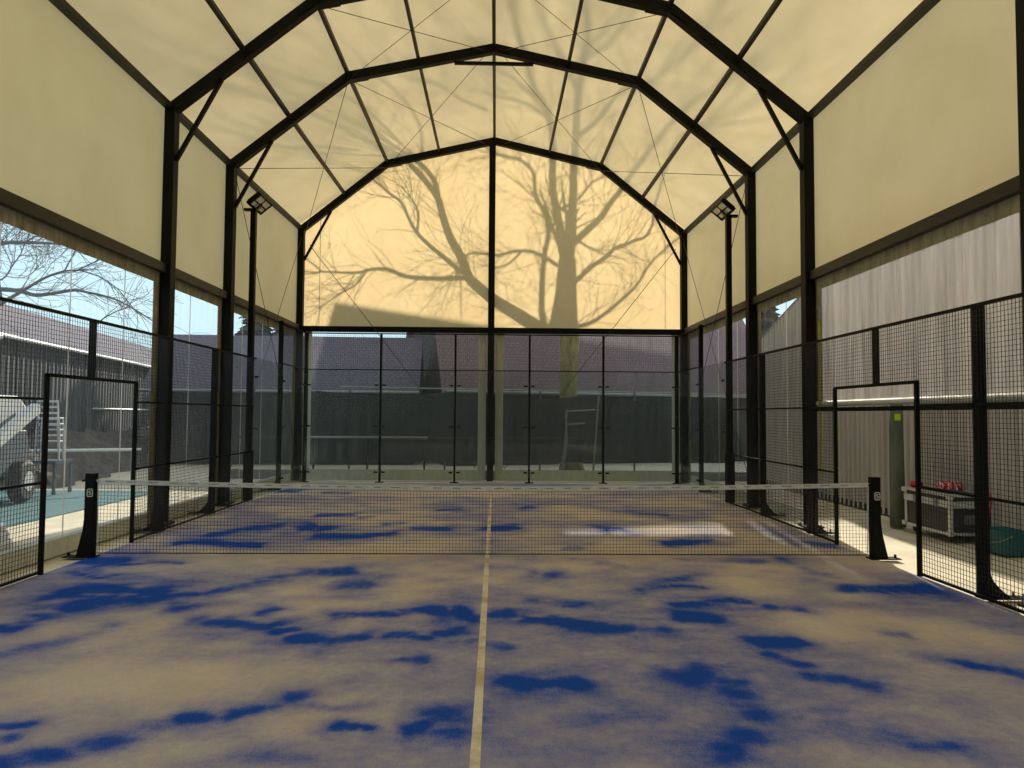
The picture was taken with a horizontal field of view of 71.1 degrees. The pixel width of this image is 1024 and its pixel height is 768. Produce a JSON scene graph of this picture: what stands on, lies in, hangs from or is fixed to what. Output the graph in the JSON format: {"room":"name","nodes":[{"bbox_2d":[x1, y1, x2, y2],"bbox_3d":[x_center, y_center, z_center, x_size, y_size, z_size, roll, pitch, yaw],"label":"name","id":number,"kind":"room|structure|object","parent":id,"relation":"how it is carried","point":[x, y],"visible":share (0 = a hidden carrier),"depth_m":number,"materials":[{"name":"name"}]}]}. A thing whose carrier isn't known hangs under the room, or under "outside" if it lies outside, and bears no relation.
{"room":"padel tennis court","nodes":[
{"label":"padel tennis court","id":0,"kind":"room"},
{"bbox_2d":[0,0,297,322],"bbox_3d":[-5.731,-3.462,9.491,0.001,2.870,21.020,0,-2,-1],"label":"wall","id":1,"kind":"structure","parent":0,"point":[82,141],"depth_m":10.19,"materials":[{"name":"fabric"}]},
{"bbox_2d":[0,187,166,573],"bbox_3d":[-5.709,0.050,9.230,0.152,4.270,5.100,0,-2,-1],"label":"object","id":2,"kind":"structure","parent":1,"relation":"in","point":[55,547],"depth_m":9.46,"materials":[{"name":"beige plastic"}]},
{"bbox_2d":[169,268,227,518],"bbox_3d":[-5.796,0.218,13.125,0.149,4.270,2.700,0,-2,-1],"label":"window","id":3,"kind":"structure","parent":1,"relation":"in","point":[180,286],"depth_m":13.45,"materials":[{"name":"beige plastic"}]},
{"bbox_2d":[230,295,299,499],"bbox_3d":[-5.888,0.391,17.120,0.151,4.270,5.300,0,-2,-1],"label":"window","id":4,"kind":"structure","parent":1,"relation":"in","point":[239,310],"depth_m":17.36,"materials":[{"name":"beige metal"}]},
{"bbox_2d":[301,146,683,328],"bbox_3d":[-0.513,-4.259,20.167,10.900,5.460,0.001,0,-2,-1],"label":"wall","id":5,"kind":"structure","parent":0,"point":[410,248],"depth_m":20.15,"materials":[{"name":"fabric"}]},
{"bbox_2d":[301,332,486,480],"bbox_3d":[-3.261,0.565,19.916,5.070,4.200,0.020,0,-2,-1],"label":"window","id":6,"kind":"structure","parent":5,"relation":"in","point":[314,474],"depth_m":19.86,"materials":[{"name":"glass"}]},
{"bbox_2d":[495,334,679,481],"bbox_3d":[2.117,0.608,20.037,5.170,4.200,0.020,0,-2,-1],"label":"window","id":7,"kind":"structure","parent":5,"relation":"in","point":[500,474],"depth_m":19.97,"materials":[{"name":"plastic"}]},
{"bbox_2d":[66,0,922,228],"bbox_3d":[-0.264,-6.111,9.730,10.900,2.660,21.020,0,-2,-1],"label":"ceiling","id":8,"kind":"structure","parent":0,"point":[806,48],"depth_m":14.02,"materials":[{"name":"fabric"}]},
{"bbox_2d":[0,482,1023,767],"bbox_3d":[-0.317,2.222,9.159,10.000,0.001,20.000,0,-2,-1],"label":"floor","id":9,"kind":"structure","parent":0,"point":[107,660],"depth_m":5.58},
{"bbox_2d":[61,473,99,557],"bbox_3d":[-5.437,1.655,9.067,0.390,1.052,0.160,0,-2,-1],"label":"net post","id":10,"kind":"object","parent":9,"relation":"on","point":[86,547],"visible":1,"depth_m":9.02,"materials":[{"name":"black metal"}]},
{"bbox_2d":[37,375,138,574],"bbox_3d":[-5.308,1.063,9.095,0.044,2.240,2.060,0,-2,-1],"label":"frame","id":11,"kind":"object","parent":9,"relation":"on","point":[45,426],"visible":1,"depth_m":8.11,"materials":[{"name":"black metal"}]},
{"bbox_2d":[45,309,139,382],"bbox_3d":[-5.335,-0.436,9.159,0.125,0.760,2.060,0,-2,-1],"label":"mesh panel","id":12,"kind":"object","parent":11,"relation":"on","point":[93,344],"visible":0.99,"depth_m":9.12,"materials":[{"name":"black metal"}]},
{"bbox_2d":[305,384,378,472],"bbox_3d":[-4.533,1.113,19.123,1.986,2.980,0.040,0,-2,-1],"label":"glass panel","id":13,"kind":"object","parent":9,"relation":"on","point":[307,384],"visible":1,"depth_m":19.09,"materials":[{"name":"black metal"}]},
{"bbox_2d":[306,332,380,369],"bbox_3d":[-4.519,-0.875,19.209,2.000,1.000,0.030,0,-2,-1],"label":"mesh panel","id":14,"kind":"object","parent":13,"relation":"on","point":[316,333],"visible":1,"depth_m":19.20,"materials":[{"name":"black metal"}]},
{"bbox_2d":[381,384,452,472],"bbox_3d":[-2.534,1.129,19.168,1.986,2.980,0.040,0,-2,-1],"label":"glass panel","id":15,"kind":"object","parent":9,"relation":"on","point":[382,384],"visible":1,"depth_m":19.17,"materials":[{"name":"black metal"}]},
{"bbox_2d":[381,333,455,370],"bbox_3d":[-2.520,-0.860,19.254,2.000,1.000,0.030,0,-2,-1],"label":"mesh panel","id":16,"kind":"object","parent":15,"relation":"on","point":[404,334],"visible":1,"depth_m":19.25,"materials":[{"name":"black metal"}]},
{"bbox_2d":[469,496,491,767],"bbox_3d":[-0.317,2.220,9.159,0.056,0.002,14.000,0,-2,-1],"label":"court line","id":17,"kind":"object","parent":9,"relation":"on","point":[475,753],"depth_m":5.07,"materials":[{"name":"paint"}]},
{"bbox_2d":[217,44,757,506],"bbox_3d":[-0.406,-2.302,14.709,11.000,9.518,0.340,0,-2,-1],"label":"frame","id":18,"kind":"object","parent":9,"relation":"on","point":[458,57],"visible":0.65,"depth_m":14.75,"materials":[{"name":"black metal"}]},
{"bbox_2d":[180,113,231,164],"bbox_3d":[-5.739,-4.562,13.333,0.130,0.080,2.700,0,-2,-1],"label":"beam","id":19,"kind":"structure","parent":18,"relation":"attached to","point":[184,120],"depth_m":13.40,"materials":[{"name":"brown metal"}]},
{"bbox_2d":[237,169,301,228],"bbox_3d":[-5.829,-4.424,17.330,0.130,0.150,5.301,0,-2,-1],"label":"beam","id":20,"kind":"structure","parent":18,"relation":"attached to","point":[240,173],"depth_m":17.17,"materials":[{"name":"brown metal"}]},
{"bbox_2d":[249,59,291,118],"bbox_3d":[-4.522,-5.525,13.402,0.070,0.080,2.700,0,-2,-1],"label":"roof purlin","id":21,"kind":"structure","parent":18,"relation":"attached to","point":[252,62],"depth_m":13.35,"materials":[{"name":"brown metal"}]},
{"bbox_2d":[318,10,349,74],"bbox_3d":[-3.346,-6.441,13.469,0.070,0.080,2.700,0,-2,-1],"label":"roof purlin","id":22,"kind":"structure","parent":18,"relation":"attached to","point":[321,12],"depth_m":13.40,"materials":[{"name":"brown metal"}]},
{"bbox_2d":[350,83,387,162],"bbox_3d":[-3.437,-6.304,17.465,0.070,0.150,5.301,0,-2,-1],"label":"roof purlin","id":23,"kind":"structure","parent":18,"relation":"attached to","point":[353,85],"depth_m":17.07,"materials":[{"name":"brown metal"}]},
{"bbox_2d":[567,0,583,64],"bbox_3d":[1.205,-6.719,13.584,0.060,0.080,2.700,0,-2,-1],"label":"roof purlin","id":24,"kind":"structure","parent":18,"relation":"attached to","point":[580,5],"depth_m":13.54,"materials":[{"name":"brown metal"}]},
{"bbox_2d":[600,88,635,165],"bbox_3d":[2.561,-6.256,17.600,0.070,0.150,5.301,0,-2,-1],"label":"roof purlin","id":25,"kind":"structure","parent":18,"relation":"attached to","point":[633,90],"depth_m":17.20,"materials":[{"name":"brown metal"}]},
{"bbox_2d":[693,68,733,124],"bbox_3d":[3.816,-5.459,13.589,0.070,0.080,2.700,0,-2,-1],"label":"roof purlin","id":26,"kind":"structure","parent":18,"relation":"attached to","point":[729,71],"depth_m":13.52,"materials":[{"name":"brown metal"}]},
{"bbox_2d":[683,175,744,233],"bbox_3d":[4.928,-4.339,17.571,0.130,0.150,5.301,0,-2,-1],"label":"beam","id":27,"kind":"structure","parent":18,"relation":"attached to","point":[741,180],"depth_m":17.39,"materials":[{"name":"brown metal"}]},
{"bbox_2d":[750,123,798,171],"bbox_3d":[5.018,-4.477,13.575,0.130,0.080,2.700,0,-2,-1],"label":"beam","id":28,"kind":"structure","parent":18,"relation":"attached to","point":[794,130],"depth_m":13.66,"materials":[{"name":"brown metal"}]},
{"bbox_2d":[153,0,823,528],"bbox_3d":[-0.344,-2.418,12.012,11.000,9.518,0.340,0,-2,-1],"label":"frame","id":29,"kind":"object","parent":9,"relation":"on","point":[213,81],"visible":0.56,"depth_m":12.02,"materials":[{"name":"black metal"}]},
{"bbox_2d":[49,0,172,107],"bbox_3d":[-5.650,-4.730,9.438,0.130,0.080,5.100,0,-2,-1],"label":"beam","id":30,"kind":"structure","parent":29,"relation":"attached to","point":[63,6],"depth_m":10.02,"materials":[{"name":"brown metal"}]},
{"bbox_2d":[205,0,245,51],"bbox_3d":[-4.433,-5.693,9.507,0.070,0.080,5.100,0,-2,-1],"label":"roof purlin","id":31,"kind":"structure","parent":29,"relation":"attached to","point":[211,3],"depth_m":11.17,"materials":[{"name":"brown metal"}]},
{"bbox_2d":[637,16,666,79],"bbox_3d":[2.652,-6.394,13.603,0.070,0.080,2.700,0,-2,-1],"label":"roof purlin","id":32,"kind":"structure","parent":29,"relation":"attached to","point":[663,19],"depth_m":13.54,"materials":[{"name":"brown metal"}]},
{"bbox_2d":[736,0,782,60],"bbox_3d":[3.904,-5.627,9.694,0.070,0.080,5.100,0,-2,-1],"label":"roof purlin","id":33,"kind":"structure","parent":29,"relation":"attached to","point":[776,3],"depth_m":11.16,"materials":[{"name":"brown metal"}]},
{"bbox_2d":[806,0,940,117],"bbox_3d":[5.107,-4.645,9.679,0.130,0.080,5.100,0,-2,-1],"label":"roof purlin","id":34,"kind":"structure","parent":29,"relation":"attached to","point":[925,6],"depth_m":10.00,"materials":[{"name":"brown metal"}]},
{"bbox_2d":[456,385,527,473],"bbox_3d":[-0.534,1.144,19.212,1.986,2.980,0.040,0,-2,-1],"label":"glass panel","id":35,"kind":"object","parent":9,"relation":"on","point":[457,385],"visible":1,"depth_m":19.18,"materials":[{"name":"black metal"}]},
{"bbox_2d":[455,334,529,371],"bbox_3d":[-0.520,-0.844,19.299,2.000,1.000,0.030,0,-2,-1],"label":"mesh panel","id":36,"kind":"object","parent":35,"relation":"on","point":[510,335],"visible":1,"depth_m":19.29,"materials":[{"name":"black metal"}]},
{"bbox_2d":[531,386,601,473],"bbox_3d":[1.465,1.160,19.257,1.986,2.980,0.040,0,-2,-1],"label":"glass panel","id":37,"kind":"object","parent":9,"relation":"on","point":[531,386],"visible":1,"depth_m":19.26,"materials":[{"name":"black metal"}]},
{"bbox_2d":[530,334,603,371],"bbox_3d":[1.479,-0.828,19.343,2.000,1.000,0.030,0,-2,-1],"label":"mesh panel","id":38,"kind":"object","parent":37,"relation":"on","point":[534,337],"visible":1,"depth_m":19.34,"materials":[{"name":"black metal"}]},
{"bbox_2d":[605,386,675,474],"bbox_3d":[3.465,1.176,19.302,1.986,2.980,0.040,0,-2,-1],"label":"glass panel","id":39,"kind":"object","parent":9,"relation":"on","point":[605,386],"visible":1,"depth_m":19.28,"materials":[{"name":"black metal"}]},
{"bbox_2d":[604,335,676,372],"bbox_3d":[3.478,-0.812,19.388,2.000,1.000,0.030,0,-2,-1],"label":"mesh panel","id":40,"kind":"object","parent":39,"relation":"on","point":[617,336],"visible":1,"depth_m":19.39,"materials":[{"name":"black metal"}]},
{"bbox_2d":[833,382,922,576],"bbox_3d":[4.689,1.142,9.319,0.044,2.240,2.060,0,-2,-1],"label":"frame","id":41,"kind":"object","parent":9,"relation":"on","point":[916,390],"visible":1,"depth_m":8.33,"materials":[{"name":"black metal"}]},
{"bbox_2d":[832,317,917,388],"bbox_3d":[4.742,-0.356,9.385,0.115,0.760,2.060,0,-2,-1],"label":"mesh panel","id":42,"kind":"object","parent":41,"relation":"attached to","point":[875,349],"visible":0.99,"depth_m":9.35,"materials":[{"name":"black metal"}]},
{"bbox_2d":[865,477,901,559],"bbox_3d":[4.808,1.737,9.297,0.393,1.052,0.160,0,-2,-1],"label":"net post","id":43,"kind":"object","parent":9,"relation":"on","point":[877,548],"visible":1,"depth_m":9.25,"materials":[{"name":"black metal"}]},
{"bbox_2d":[96,479,869,555],"bbox_3d":[-0.314,1.714,9.180,9.934,0.933,0.026,0,-2,-1],"label":"net","id":44,"kind":"object","parent":43,"relation":"attached to","point":[101,482],"visible":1,"depth_m":9.17,"materials":[{"name":"fabric"}]},
{"bbox_2d":[1015,0,1023,607],"bbox_3d":[-0.228,-2.639,6.918,11.000,9.518,0.340,0,-2,-1],"label":"frame","id":45,"kind":"object","parent":9,"relation":"on","point":[1019,4],"visible":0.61,"depth_m":7.08,"materials":[{"name":"black metal"}]},
{"bbox_2d":[687,0,1018,326],"bbox_3d":[5.166,-3.376,9.736,0.001,2.870,21.020,0,-2,-1],"label":"wall","id":46,"kind":"structure","parent":0,"point":[930,126],"depth_m":9.67,"materials":[{"name":"fabric"}]},
{"bbox_2d":[684,301,746,501],"bbox_3d":[4.920,0.477,17.363,0.151,4.270,5.300,0,-2,-1],"label":"window","id":47,"kind":"structure","parent":46,"relation":"in","point":[741,315],"depth_m":17.54,"materials":[{"name":"beige metal"}]},
{"bbox_2d":[752,275,802,521],"bbox_3d":[5.011,0.304,13.368,0.152,4.270,2.700,0,-2,-1],"label":"window","id":48,"kind":"structure","parent":46,"relation":"in","point":[795,293],"depth_m":13.61,"materials":[{"name":"beige metal"}]},
{"bbox_2d":[809,175,1023,410],"bbox_3d":[5.118,-0.823,9.514,0.175,2.350,5.100,0,-2,-1],"label":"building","id":49,"kind":"structure","parent":46,"relation":"in","point":[986,264],"depth_m":8.88,"materials":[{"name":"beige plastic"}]},
{"bbox_2d":[816,309,821,473],"bbox_3d":[5.038,0.119,11.745,0.020,2.700,0.120,0,-2,-1],"label":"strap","id":50,"kind":"object","parent":49,"relation":"hanging from","point":[818,311],"visible":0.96,"depth_m":11.74,"materials":[{"name":"metal"}]},
{"label":"outside","id":51,"kind":"structure","parent":0,"visible":0},
{"bbox_2d":[0,461,1023,615],"bbox_3d":[-1.228,3.977,49.110,180.000,0.001,160.000,0,-2,-1],"label":"ground","id":52,"kind":"structure","parent":51,"point":[901,542],"depth_m":12.38,"materials":[{"name":"concrete"}]},
{"bbox_2d":[0,222,93,301],"bbox_3d":[-31.195,-7.280,40.412,16.590,21.643,13.728,1,-3,-8],"label":"bare tree","id":53,"kind":"object","parent":52,"relation":"on","point":[6,229],"visible":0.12,"depth_m":42.58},
{"bbox_2d":[0,490,146,526],"bbox_3d":[-12.187,2.190,9.891,8.300,0.018,14.000,0,-2,-1],"label":"court","id":54,"kind":"object","parent":52,"relation":"on","point":[73,500],"depth_m":14.40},
{"bbox_2d":[0,334,40,501],"bbox_3d":[-10.204,0.684,13.433,1.491,3.296,3.318,1,-3,-11],"label":"machine","id":55,"kind":"object","parent":54,"relation":"on","point":[11,421],"visible":0.71,"depth_m":14.28,"materials":[{"name":"white paint"}]},
{"bbox_2d":[31,459,73,494],"bbox_3d":[-10.373,2.075,16.044,0.700,0.750,0.700,0,-2,-1],"label":"bench","id":56,"kind":"object","parent":54,"relation":"on","point":[54,462],"visible":0.52,"depth_m":15.85,"materials":[{"name":"grey metal"}]},
{"bbox_2d":[30,448,140,487],"bbox_3d":[-10.733,1.984,16.491,3.891,0.965,0.070,2,-3,-27],"label":"guard rail","id":57,"kind":"object","parent":54,"relation":"on","point":[99,449],"visible":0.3,"depth_m":16.92,"materials":[{"name":"metal"}]},
{"bbox_2d":[0,227,213,356],"bbox_3d":[-10.625,-3.842,15.509,8.753,12.533,5.670,1,-3,-11],"label":"bare tree","id":58,"kind":"object","parent":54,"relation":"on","point":[17,291],"visible":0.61,"depth_m":14.49,"materials":[{"name":"plant"}]},
{"bbox_2d":[0,304,150,479],"bbox_3d":[-19.964,0.317,34.187,7.510,5.700,37.032,1,-3,-11],"label":"shed","id":59,"kind":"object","parent":52,"relation":"on","point":[93,405],"visible":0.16,"depth_m":24.16,"materials":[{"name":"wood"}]},
{"bbox_2d":[28,426,148,487],"bbox_3d":[-13.731,2.212,25.789,2.359,1.312,17.622,1,-3,-11],"label":"bank","id":60,"kind":"object","parent":52,"relation":"on","point":[104,463],"visible":0.36,"depth_m":22.23,"materials":[{"name":"concrete"}]},
{"bbox_2d":[0,474,285,574],"bbox_3d":[-5.962,2.120,9.335,0.280,0.180,20.600,0,-2,-1],"label":"trim","id":61,"kind":"structure","parent":52,"relation":"on","point":[77,531],"depth_m":10.00,"materials":[{"name":"concrete"}]},
{"bbox_2d":[134,338,168,531],"bbox_3d":[-5.601,0.768,11.104,0.470,3.000,0.140,0,-2,-1],"label":"fence post","id":62,"kind":"object","parent":52,"relation":"on","point":[164,364],"visible":0.45,"depth_m":11.08,"materials":[{"name":"black metal"}]},
{"bbox_2d":[134,330,170,540],"bbox_3d":[-5.335,0.739,10.625,0.040,2.980,0.970,0,-2,-1],"label":"mesh panel","id":63,"kind":"object","parent":62,"relation":"attached to","point":[141,331],"visible":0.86,"depth_m":10.61,"materials":[{"name":"black metal"}]},
{"bbox_2d":[165,337,219,529],"bbox_3d":[-5.369,0.803,12.109,0.040,2.980,2.000,0,-2,-1],"label":"mesh panel","id":64,"kind":"object","parent":62,"relation":"attached to","point":[214,382],"visible":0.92,"depth_m":12.00,"materials":[{"name":"black metal"}]},
{"bbox_2d":[189,350,218,513],"bbox_3d":[-5.646,0.854,13.101,0.470,3.000,0.140,0,-2,-1],"label":"fence post","id":65,"kind":"object","parent":52,"relation":"on","point":[214,400],"visible":0.46,"depth_m":13.08,"materials":[{"name":"black metal"}]},
{"bbox_2d":[215,349,256,510],"bbox_3d":[-5.414,0.889,14.106,0.040,2.980,2.000,0,-2,-1],"label":"mesh panel","id":66,"kind":"object","parent":65,"relation":"attached to","point":[226,394],"visible":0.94,"depth_m":14.03,"materials":[{"name":"black metal"}]},
{"bbox_2d":[234,316,274,335],"bbox_3d":[-12.970,-0.923,35.752,4.588,8.410,4.176,0,-2,-1],"label":"conifer","id":67,"kind":"object","parent":52,"relation":"on","point":[258,326],"visible":0.07,"depth_m":35.59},
{"bbox_2d":[242,192,272,500],"bbox_3d":[-5.488,-0.782,15.178,0.483,6.450,0.770,0,-2,-1],"label":"floodlight mast","id":68,"kind":"object","parent":52,"relation":"on","point":[258,203],"visible":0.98,"depth_m":15.16,"materials":[{"name":"black metal"}]},
{"bbox_2d":[260,321,283,490],"bbox_3d":[-5.734,0.502,17.119,0.470,4.050,0.140,0,-2,-1],"label":"fence post","id":69,"kind":"object","parent":52,"relation":"on","point":[281,323],"visible":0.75,"depth_m":17.09,"materials":[{"name":"black metal"}]},
{"bbox_2d":[283,323,306,369],"bbox_3d":[-5.491,-0.926,18.188,0.040,1.000,2.000,0,-2,-1],"label":"mesh panel","id":70,"kind":"object","parent":69,"relation":"attached to","point":[302,355],"visible":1,"depth_m":18.11,"materials":[{"name":"black metal"}]},
{"bbox_2d":[139,334,423,463],"bbox_3d":[-8.429,0.548,27.860,9.800,4.850,4.530,1,-2,-4],"label":"building","id":71,"kind":"structure","parent":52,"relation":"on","point":[321,380],"depth_m":26.48,"materials":[{"name":"brick"}]},
{"bbox_2d":[299,334,308,481],"bbox_3d":[-5.532,0.619,19.211,0.220,4.000,0.140,0,-2,-1],"label":"wall post","id":72,"kind":"object","parent":52,"relation":"on","point":[305,406],"visible":0.93,"depth_m":19.16,"materials":[{"name":"black metal"}]},
{"bbox_2d":[310,436,427,469],"bbox_3d":[-4.408,2.205,22.082,3.600,1.195,0.090,0,-2,-1],"label":"handrail","id":73,"kind":"object","parent":52,"relation":"on","point":[311,437],"visible":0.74,"depth_m":22.07,"materials":[{"name":"metal"}]},
{"bbox_2d":[375,334,383,482],"bbox_3d":[-3.532,0.635,19.256,0.220,4.000,0.140,0,-2,-1],"label":"wall post","id":74,"kind":"object","parent":52,"relation":"on","point":[381,335],"visible":1,"depth_m":19.20,"materials":[{"name":"black metal"}]},
{"bbox_2d":[450,335,458,482],"bbox_3d":[-1.533,0.651,19.301,0.220,4.000,0.140,0,-2,-1],"label":"wall post","id":75,"kind":"object","parent":52,"relation":"on","point":[455,365],"visible":1,"depth_m":19.23,"materials":[{"name":"black metal"}]},
{"bbox_2d":[364,149,584,469],"bbox_3d":[0.287,-6.367,23.935,17.500,18.636,8.903,1,-3,-9],"label":"bare tree","id":76,"kind":"object","parent":52,"relation":"on","point":[565,377],"visible":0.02,"depth_m":23.57,"materials":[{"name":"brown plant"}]},
{"bbox_2d":[208,469,746,480],"bbox_3d":[0.405,2.682,21.370,18.000,0.188,2.000,0,-2,-1],"label":"leaf litter","id":77,"kind":"object","parent":52,"relation":"on","point":[711,476],"visible":0.16,"depth_m":20.73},
{"bbox_2d":[252,389,725,470],"bbox_3d":[-0.614,1.512,22.629,15.060,2.620,0.120,0,-2,-1],"label":"fence","id":78,"kind":"object","parent":52,"relation":"on","point":[638,431],"visible":0.7,"depth_m":22.60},
{"bbox_2d":[291,137,689,482],"bbox_3d":[-0.526,-2.128,20.005,11.000,9.628,0.340,0,-2,-1],"label":"frame","id":79,"kind":"object","parent":52,"relation":"on","point":[327,210],"visible":0.84,"depth_m":19.95,"materials":[{"name":"black metal"}]},
{"bbox_2d":[294,124,345,194],"bbox_3d":[-4.613,-5.388,17.399,0.070,0.150,5.301,0,-2,-1],"label":"roof purlin","id":80,"kind":"structure","parent":79,"relation":"attached to","point":[297,127],"depth_m":17.01,"materials":[{"name":"brown metal"}]},
{"bbox_2d":[419,69,439,151],"bbox_3d":[-1.985,-6.616,17.512,0.060,0.169,5.301,0,-2,-1],"label":"roof purlin","id":81,"kind":"structure","parent":79,"relation":"attached to","point":[420,70],"depth_m":17.07,"materials":[{"name":"brown metal"}]},
{"bbox_2d":[548,72,567,153],"bbox_3d":[1.114,-6.591,17.582,0.060,0.169,5.301,0,-2,-1],"label":"roof purlin","id":82,"kind":"structure","parent":79,"relation":"attached to","point":[566,73],"depth_m":17.20,"materials":[{"name":"brown metal"}]},
{"bbox_2d":[641,130,689,198],"bbox_3d":[3.725,-5.321,17.586,0.070,0.150,5.301,0,-2,-1],"label":"roof purlin","id":83,"kind":"structure","parent":79,"relation":"attached to","point":[687,133],"depth_m":17.20,"materials":[{"name":"brown metal"}]},
{"bbox_2d":[525,336,532,482],"bbox_3d":[0.467,0.667,19.346,0.220,4.000,0.140,0,-2,-1],"label":"wall post","id":84,"kind":"object","parent":52,"relation":"on","point":[529,375],"visible":1,"depth_m":19.28,"materials":[{"name":"black metal"}]},
{"bbox_2d":[406,319,746,465],"bbox_3d":[2.801,-1.535,32.140,14.300,9.540,10.140,1,-3,-18],"label":"building","id":85,"kind":"structure","parent":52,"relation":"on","point":[642,381],"depth_m":27.91,"materials":[{"name":"purple tile"}]},
{"bbox_2d":[560,395,599,469],"bbox_3d":[2.081,1.550,22.108,1.235,2.407,0.370,0,-2,-1],"label":"stand","id":86,"kind":"object","parent":52,"relation":"on","point":[563,460],"visible":0.85,"depth_m":22.03,"materials":[{"name":"metal"}]},
{"bbox_2d":[599,336,607,483],"bbox_3d":[2.466,0.682,19.391,0.220,4.000,0.140,0,-2,-1],"label":"wall post","id":87,"kind":"object","parent":52,"relation":"on","point":[602,336],"visible":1,"depth_m":19.33,"materials":[{"name":"black metal"}]},
{"bbox_2d":[672,337,681,483],"bbox_3d":[4.466,0.698,19.436,0.220,4.000,0.140,0,-2,-1],"label":"wall post","id":88,"kind":"object","parent":52,"relation":"on","point":[676,374],"visible":0.93,"depth_m":19.37,"materials":[{"name":"black metal"}]},
{"bbox_2d":[698,325,717,492],"bbox_3d":[4.763,0.585,17.355,0.470,4.050,0.140,0,-2,-1],"label":"fence post","id":89,"kind":"object","parent":52,"relation":"on","point":[700,329],"visible":0.85,"depth_m":17.31,"materials":[{"name":"black metal"}]},
{"bbox_2d":[677,327,698,372],"bbox_3d":[4.506,-0.847,18.412,0.040,1.000,2.000,0,-2,-1],"label":"mesh panel","id":90,"kind":"object","parent":89,"relation":"attached to","point":[687,359],"visible":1,"depth_m":18.37,"materials":[{"name":"black metal"}]},
{"bbox_2d":[710,198,737,502],"bbox_3d":[4.626,-0.702,15.405,0.483,6.450,0.770,0,-2,-1],"label":"floodlight mast","id":91,"kind":"object","parent":52,"relation":"on","point":[723,209],"visible":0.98,"depth_m":15.38,"materials":[{"name":"black metal"}]},
{"bbox_2d":[761,307,780,335],"bbox_3d":[14.018,-0.705,39.571,4.971,8.756,4.615,3,-3,-40],"label":"conifer","id":92,"kind":"object","parent":52,"relation":"on","point":[768,317],"visible":0.11,"depth_m":39.43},
{"bbox_2d":[759,355,783,515],"bbox_3d":[4.851,0.937,13.337,0.470,3.000,0.140,0,-2,-1],"label":"fence post","id":93,"kind":"object","parent":52,"relation":"on","point":[762,431],"visible":0.44,"depth_m":13.29,"materials":[{"name":"black metal"}]},
{"bbox_2d":[724,354,759,512],"bbox_3d":[4.583,0.968,14.331,0.040,2.980,2.000,0,-2,-1],"label":"mesh panel","id":94,"kind":"object","parent":93,"relation":"attached to","point":[755,364],"visible":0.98,"depth_m":14.20,"materials":[{"name":"black metal"}]},
{"bbox_2d":[805,344,832,533],"bbox_3d":[4.896,0.851,11.339,0.470,3.000,0.140,0,-2,-1],"label":"fence post","id":95,"kind":"object","parent":52,"relation":"on","point":[811,345],"visible":0.41,"depth_m":11.30,"materials":[{"name":"black metal"}]},
{"bbox_2d":[758,343,805,531],"bbox_3d":[4.629,0.882,12.333,0.040,2.980,2.000,0,-2,-1],"label":"mesh panel","id":96,"kind":"object","parent":95,"relation":"attached to","point":[764,394],"visible":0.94,"depth_m":12.24,"materials":[{"name":"black metal"}]},
{"bbox_2d":[804,337,834,542],"bbox_3d":[4.662,0.818,10.850,0.040,2.980,0.970,0,-2,-1],"label":"mesh panel","id":97,"kind":"object","parent":95,"relation":"attached to","point":[828,338],"visible":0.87,"depth_m":10.85,"materials":[{"name":"black metal"}]},
{"bbox_2d":[761,213,1023,537],"bbox_3d":[9.692,-0.104,10.589,5.160,4.910,20.200,0,-2,-1],"label":"barn","id":98,"kind":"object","parent":52,"relation":"on","point":[863,436],"visible":0.17,"depth_m":13.79,"materials":[{"name":"metal"}]},
{"bbox_2d":[889,404,905,527],"bbox_3d":[6.488,1.094,12.086,0.244,2.600,0.250,0,-2,-1],"label":"timber post","id":99,"kind":"object","parent":52,"relation":"on","point":[896,437],"visible":0.81,"depth_m":11.99,"materials":[{"name":"wood"}]},
{"bbox_2d":[901,486,996,540],"bbox_3d":[6.753,2.002,11.108,0.740,0.704,1.247,0,-2,-1],"label":"flight case","id":100,"kind":"object","parent":52,"relation":"on","point":[909,495],"visible":0.6,"depth_m":10.74,"materials":[{"name":"metal"}]},
{"bbox_2d":[971,305,1023,599],"bbox_3d":[4.987,0.678,7.344,0.470,3.000,0.140,0,-2,-1],"label":"fence post","id":101,"kind":"object","parent":52,"relation":"on","point":[977,342],"visible":0.58,"depth_m":7.31,"materials":[{"name":"black metal"}]},
{"bbox_2d":[915,305,977,595],"bbox_3d":[4.731,0.687,7.823,0.040,2.980,0.970,0,-2,-1],"label":"mesh panel","id":102,"kind":"object","parent":101,"relation":"attached to","point":[965,307],"visible":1,"depth_m":7.78,"materials":[{"name":"black metal"}]},
{"bbox_2d":[990,526,1023,555],"bbox_3d":[6.715,2.142,9.773,0.473,0.310,0.620,0,-2,-1],"label":"tub","id":103,"kind":"object","parent":52,"relation":"on","point":[1015,530],"visible":0.5,"depth_m":9.55,"materials":[{"name":"teal plastic"}]},
{"bbox_3d":[-5.510,0.595,7.108,0.470,3.000,0.140,0,-2,-1],"label":"fence post","id":104,"kind":"object","parent":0,"visible":0},
{"bbox_2d":[0,296,50,586],"bbox_3d":[-5.266,0.608,7.599,0.040,2.980,0.970,0,-2,-1],"label":"mesh panel","id":105,"kind":"object","parent":104,"relation":"attached to","point":[2,299],"visible":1,"depth_m":7.70,"materials":[{"name":"black metal"}]},
{"bbox_3d":[5.033,0.592,5.346,0.470,3.000,0.140,0,-2,-1],"label":"fence post","id":106,"kind":"object","parent":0,"visible":0},
{"bbox_2d":[970,292,1023,613],"bbox_3d":[4.765,0.623,6.340,0.040,2.980,2.000,0,-2,-1],"label":"mesh panel","id":107,"kind":"object","parent":106,"relation":"attached to","point":[1018,295],"visible":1,"depth_m":6.97,"materials":[{"name":"black metal"}]},
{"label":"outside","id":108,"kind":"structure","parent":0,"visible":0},
{"bbox_2d":[340,386,743,395],"bbox_3d":[1.260,0.237,24.305,14.214,0.252,0.074,0,-2,1],"label":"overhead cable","id":109,"kind":"object","parent":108,"point":[340,386],"visible":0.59,"depth_m":24.30,"materials":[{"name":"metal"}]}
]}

